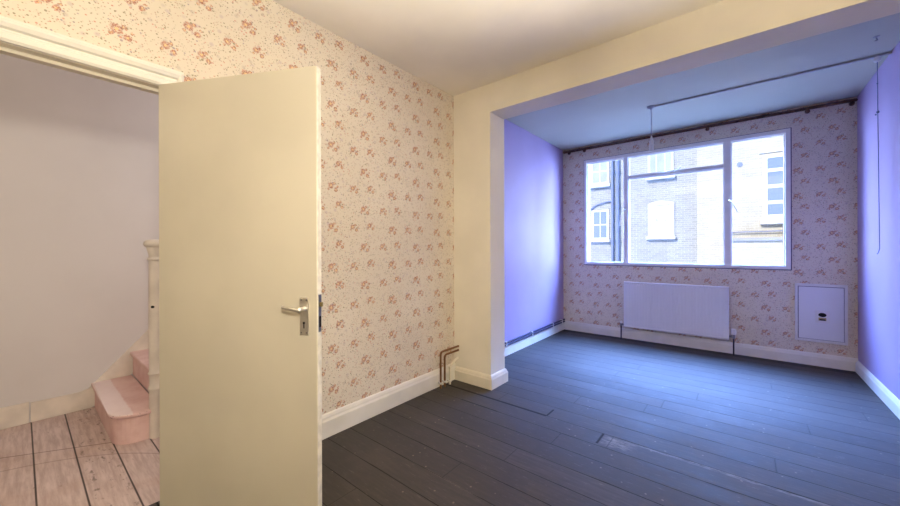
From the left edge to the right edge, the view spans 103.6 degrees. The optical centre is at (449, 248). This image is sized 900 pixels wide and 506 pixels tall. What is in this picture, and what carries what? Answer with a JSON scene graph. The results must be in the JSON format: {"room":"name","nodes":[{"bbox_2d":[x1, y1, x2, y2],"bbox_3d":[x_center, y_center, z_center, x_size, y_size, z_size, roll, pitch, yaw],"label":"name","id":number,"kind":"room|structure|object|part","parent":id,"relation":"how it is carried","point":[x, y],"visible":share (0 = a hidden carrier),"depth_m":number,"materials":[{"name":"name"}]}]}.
{"room":"living room","nodes":[
{"label":"living room","id":0,"kind":"room"},
{"bbox_2d":[0,54,158,421],"bbox_3d":[-2.752,-0.184,2.848,0.150,2.800,4.600,0,0,39],"label":"wall","id":1,"kind":"structure","parent":0,"point":[79,154],"depth_m":2.63,"materials":[{"name":"paint"}]},
{"bbox_2d":[0,402,28,429],"bbox_3d":[-3.498,1.144,1.806,0.018,0.144,1.738,0,0,39],"label":"baseboard","id":2,"kind":"structure","parent":1,"relation":"attached to","point":[18,414],"depth_m":2.42,"materials":[{"name":"white wood"}]},
{"bbox_2d":[0,0,563,414],"bbox_3d":[-0.784,-0.205,2.415,0.153,2.831,7.633,0,0,39],"label":"wall","id":3,"kind":"structure","parent":0,"point":[387,133],"depth_m":2.57,"materials":[{"name":"paper"}]},
{"bbox_2d":[0,15,183,94],"bbox_3d":[-1.614,0.185,1.347,0.128,2.055,0.971,0,0,39],"label":"door frame","id":4,"kind":"structure","parent":3,"relation":"in","point":[18,39],"depth_m":1.43,"materials":[{"name":"white paint"}]},
{"bbox_2d":[159,66,322,505],"bbox_3d":[-0.928,0.232,1.512,0.817,1.959,0.084,0,0,12],"label":"open door","id":5,"kind":"structure","parent":4,"relation":"attached to","point":[241,304],"depth_m":1.52,"materials":[{"name":"beige paint"}]},
{"bbox_3d":[-0.535,0.264,1.457,0.002,0.154,0.020,0,0,12],"label":"latch plate","id":6,"kind":"part","parent":5,"relation":"part of","materials":[{"name":"metal"}]},
{"bbox_2d":[322,362,455,439],"bbox_3d":[-0.608,1.131,2.492,0.020,0.150,2.067,0,0,39],"label":"baseboard","id":7,"kind":"structure","parent":3,"relation":"attached to","point":[335,421],"depth_m":2.59,"materials":[{"name":"white paint"}]},
{"bbox_2d":[505,322,563,355],"bbox_3d":[0.963,1.146,4.396,0.020,0.112,2.359,0,0,39],"label":"baseboard","id":8,"kind":"structure","parent":3,"relation":"attached to","point":[521,344],"depth_m":4.48,"materials":[{"name":"white paint"}]},
{"bbox_2d":[505,318,564,346],"bbox_3d":[0.955,1.063,4.369,0.042,0.062,2.349,0,0,39],"label":"pipes","id":9,"kind":"object","parent":3,"relation":"attached to","point":[560,321],"visible":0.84,"depth_m":4.45,"materials":[{"name":"metal"}]},
{"bbox_2d":[0,329,899,505],"bbox_3d":[0.005,1.268,1.898,5.610,0.120,7.833,0,0,39],"label":"floor","id":10,"kind":"structure","parent":0,"point":[578,418],"depth_m":2.19,"materials":[{"name":"grey wood"}]},
{"bbox_2d":[31,239,159,444],"bbox_3d":[-2.113,0.509,2.729,0.984,1.410,1.434,0,0,39],"label":"staircase","id":11,"kind":"structure","parent":10,"relation":"on","point":[129,414],"depth_m":2.38,"materials":[{"name":"pink paint"}]},
{"bbox_3d":[-1.910,0.601,2.296,0.092,1.225,0.092,0,0,39],"label":"newel post","id":12,"kind":"part","parent":11,"relation":"part of","materials":[{"name":"white wood"}]},
{"bbox_2d":[438,345,458,388],"bbox_3d":[-0.014,1.047,3.168,0.054,0.323,0.266,0,0,39],"label":"copper pipe","id":13,"kind":"object","parent":10,"relation":"on","point":[448,349],"visible":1,"depth_m":3.07,"materials":[{"name":"brown metal"}]},
{"bbox_2d":[442,349,458,386],"bbox_3d":[0.003,1.065,3.189,0.054,0.287,0.212,0,0,39],"label":"copper pipe","id":14,"kind":"object","parent":10,"relation":"on","point":[444,381],"visible":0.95,"depth_m":3.11,"materials":[{"name":"brown metal"}]},
{"bbox_2d":[447,357,458,383],"bbox_3d":[0.026,1.101,3.217,0.054,0.215,0.143,0,0,39],"label":"pipe","id":15,"kind":"object","parent":10,"relation":"on","point":[449,380],"visible":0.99,"depth_m":3.16,"materials":[{"name":"white metal"}]},
{"bbox_2d":[272,0,723,95],"bbox_3d":[-0.157,-1.506,0.300,3.516,0.170,4.869,0,0,39],"label":"ceiling","id":16,"kind":"structure","parent":0,"point":[457,47],"depth_m":2.27,"materials":[{"name":"paint"}]},
{"bbox_2d":[454,0,899,374],"bbox_3d":[1.468,-0.196,2.269,3.516,2.800,0.233,0,0,39],"label":"wall partition","id":17,"kind":"structure","parent":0,"point":[726,29],"depth_m":2.77,"materials":[{"name":"beige paint"}]},
{"bbox_2d":[455,366,507,389],"bbox_3d":[0.286,1.145,3.245,0.402,0.118,0.277,0,0,39],"label":"baseboard","id":18,"kind":"structure","parent":17,"relation":"attached to","point":[490,382],"depth_m":3.12,"materials":[{"name":"beige paint"}]},
{"bbox_2d":[506,13,899,149],"bbox_3d":[2.073,-1.553,3.462,2.939,0.150,2.381,0,0,39],"label":"ceiling","id":19,"kind":"structure","parent":0,"point":[622,113],"depth_m":3.33,"materials":[{"name":"paint"}]},
{"bbox_2d":[647,105,654,151],"bbox_3d":[2.087,-1.245,3.672,0.080,0.466,0.080,0,0,39],"label":"pendant light","id":20,"kind":"object","parent":19,"relation":"hanging from","point":[651,142],"visible":1,"depth_m":3.66,"materials":[{"name":"white plastic"}]},
{"bbox_2d":[655,51,891,106],"bbox_3d":[2.703,-1.472,3.164,1.588,0.016,0.022,0,0,39],"label":"cable trunking","id":21,"kind":"object","parent":19,"relation":"attached to","point":[886,53],"visible":0.98,"depth_m":3.04,"materials":[{"name":"white plastic"}]},
{"bbox_2d":[873,56,881,253],"bbox_3d":[3.261,-0.713,2.701,0.044,1.506,0.043,0,0,-21],"label":"pull cord","id":22,"kind":"object","parent":19,"relation":"hanging from","point":[877,59],"visible":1,"depth_m":2.70,"materials":[{"name":"white plastic"}]},
{"bbox_2d":[873,56,881,62],"bbox_3d":[3.259,-1.446,2.701,0.044,0.040,0.043,0,0,39],"label":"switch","id":23,"kind":"object","parent":22,"relation":"attached to","point":[877,59],"depth_m":2.69,"materials":[{"name":"white plastic"}]},
{"bbox_3d":[3.263,-0.696,2.699,0.018,1.472,0.005,0,0,39],"label":"cord","id":24,"kind":"part","parent":22,"relation":"part of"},
{"bbox_2d":[563,97,857,357],"bbox_3d":[2.878,-0.215,4.436,3.239,2.831,0.297,0,0,39],"label":"wall","id":25,"kind":"structure","parent":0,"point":[824,139],"depth_m":3.81,"materials":[{"name":"paper"}]},
{"bbox_2d":[620,281,735,355],"bbox_3d":[2.760,0.815,4.374,1.212,0.772,0.105,0,0,39],"label":"radiator","id":26,"kind":"object","parent":25,"relation":"attached to","point":[696,310],"visible":1,"depth_m":4.30,"materials":[{"name":"metal"}]},
{"bbox_2d":[584,127,791,269],"bbox_3d":[2.777,-0.526,4.431,2.167,1.512,0.112,0,0,39],"label":"window","id":27,"kind":"structure","parent":25,"relation":"attached to","point":[786,133],"depth_m":4.15,"materials":[{"name":"paint"}]},
{"bbox_3d":[3.213,-0.503,4.023,0.098,0.166,0.036,0,0,39],"label":"handle","id":28,"kind":"part","parent":27,"relation":"part of","materials":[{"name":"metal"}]},
{"bbox_3d":[2.806,-1.424,4.350,2.930,0.079,0.076,0,0,39],"label":"curtain rail","id":29,"kind":"part","parent":25,"relation":"part of","materials":[{"name":"black metal"}]},
{"bbox_2d":[564,321,857,371],"bbox_3d":[2.840,1.133,4.365,2.915,0.128,0.020,0,0,39],"label":"baseboard","id":30,"kind":"structure","parent":25,"relation":"attached to","point":[794,356],"depth_m":4.08,"materials":[{"name":"white paint"}]},
{"bbox_2d":[795,283,847,345],"bbox_3d":[3.758,0.651,3.591,0.371,0.590,0.046,0,0,39],"label":"meter box","id":31,"kind":"object","parent":25,"relation":"attached to","point":[821,310],"visible":1,"depth_m":3.57,"materials":[{"name":"white plastic"}]},
{"bbox_2d":[857,41,899,399],"bbox_3d":[3.269,-0.216,2.480,0.150,2.831,2.381,0,0,39],"label":"wall","id":32,"kind":"structure","parent":0,"point":[878,274],"depth_m":2.86,"materials":[{"name":"purple paint"}]},
{"bbox_2d":[855,361,899,419],"bbox_3d":[3.201,1.139,2.526,0.020,0.112,2.361,0,0,39],"label":"baseboard","id":33,"kind":"structure","parent":32,"relation":"attached to","point":[892,402],"depth_m":2.85,"materials":[{"name":"white paint"}]},
{"label":"outside","id":34,"kind":"structure","parent":0,"visible":0},
{"bbox_3d":[7.212,4.688,10.318,42.000,0.200,13.917,0,0,39],"label":"ground","id":35,"kind":"structure","parent":34,"visible":0},
{"bbox_2d":[590,148,696,262],"bbox_3d":[5.192,-1.431,19.230,13.780,12.050,2.701,0,0,39],"label":"brick building","id":36,"kind":"structure","parent":35,"relation":"on","point":[663,209],"depth_m":15.06,"materials":[{"name":"white brick"}]},
{"bbox_3d":[6.912,-3.565,16.309,0.706,1.082,0.038,0,0,39],"label":"pane","id":37,"kind":"part","parent":36,"relation":"part of","materials":[{"name":"white glass"}]},
{"bbox_3d":[6.924,-1.112,16.305,0.645,1.252,0.038,0,0,39],"label":"pane","id":38,"kind":"part","parent":36,"relation":"part of","materials":[{"name":"glass"}]},
{"bbox_3d":[8.785,-3.595,14.768,0.833,0.997,0.038,0,0,39],"label":"pane","id":39,"kind":"part","parent":36,"relation":"part of","materials":[{"name":"white glass"}]},
{"bbox_3d":[8.799,-1.215,14.762,0.863,1.300,0.038,0,0,39],"label":"pane","id":40,"kind":"part","parent":36,"relation":"part of","materials":[{"name":"white glass"}]},
{"bbox_2d":[697,136,782,263],"bbox_3d":[14.418,-1.482,11.397,10.418,12.100,3.070,0,0,39],"label":"brick building","id":41,"kind":"structure","parent":35,"relation":"on","point":[757,165],"depth_m":12.78,"materials":[{"name":"white paint"}]},
{"bbox_3d":[11.502,-2.179,12.016,1.190,2.073,0.038,0,0,39],"label":"pane","id":42,"kind":"part","parent":41,"relation":"part of","materials":[{"name":"blue glass"}]},
{"bbox_2d":[732,230,783,264],"bbox_3d":[13.426,1.932,9.882,9.039,5.277,0.879,0,0,39],"label":"extension","id":43,"kind":"object","parent":35,"relation":"on","point":[764,251],"visible":0.02,"depth_m":11.93,"materials":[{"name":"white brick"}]}
]}

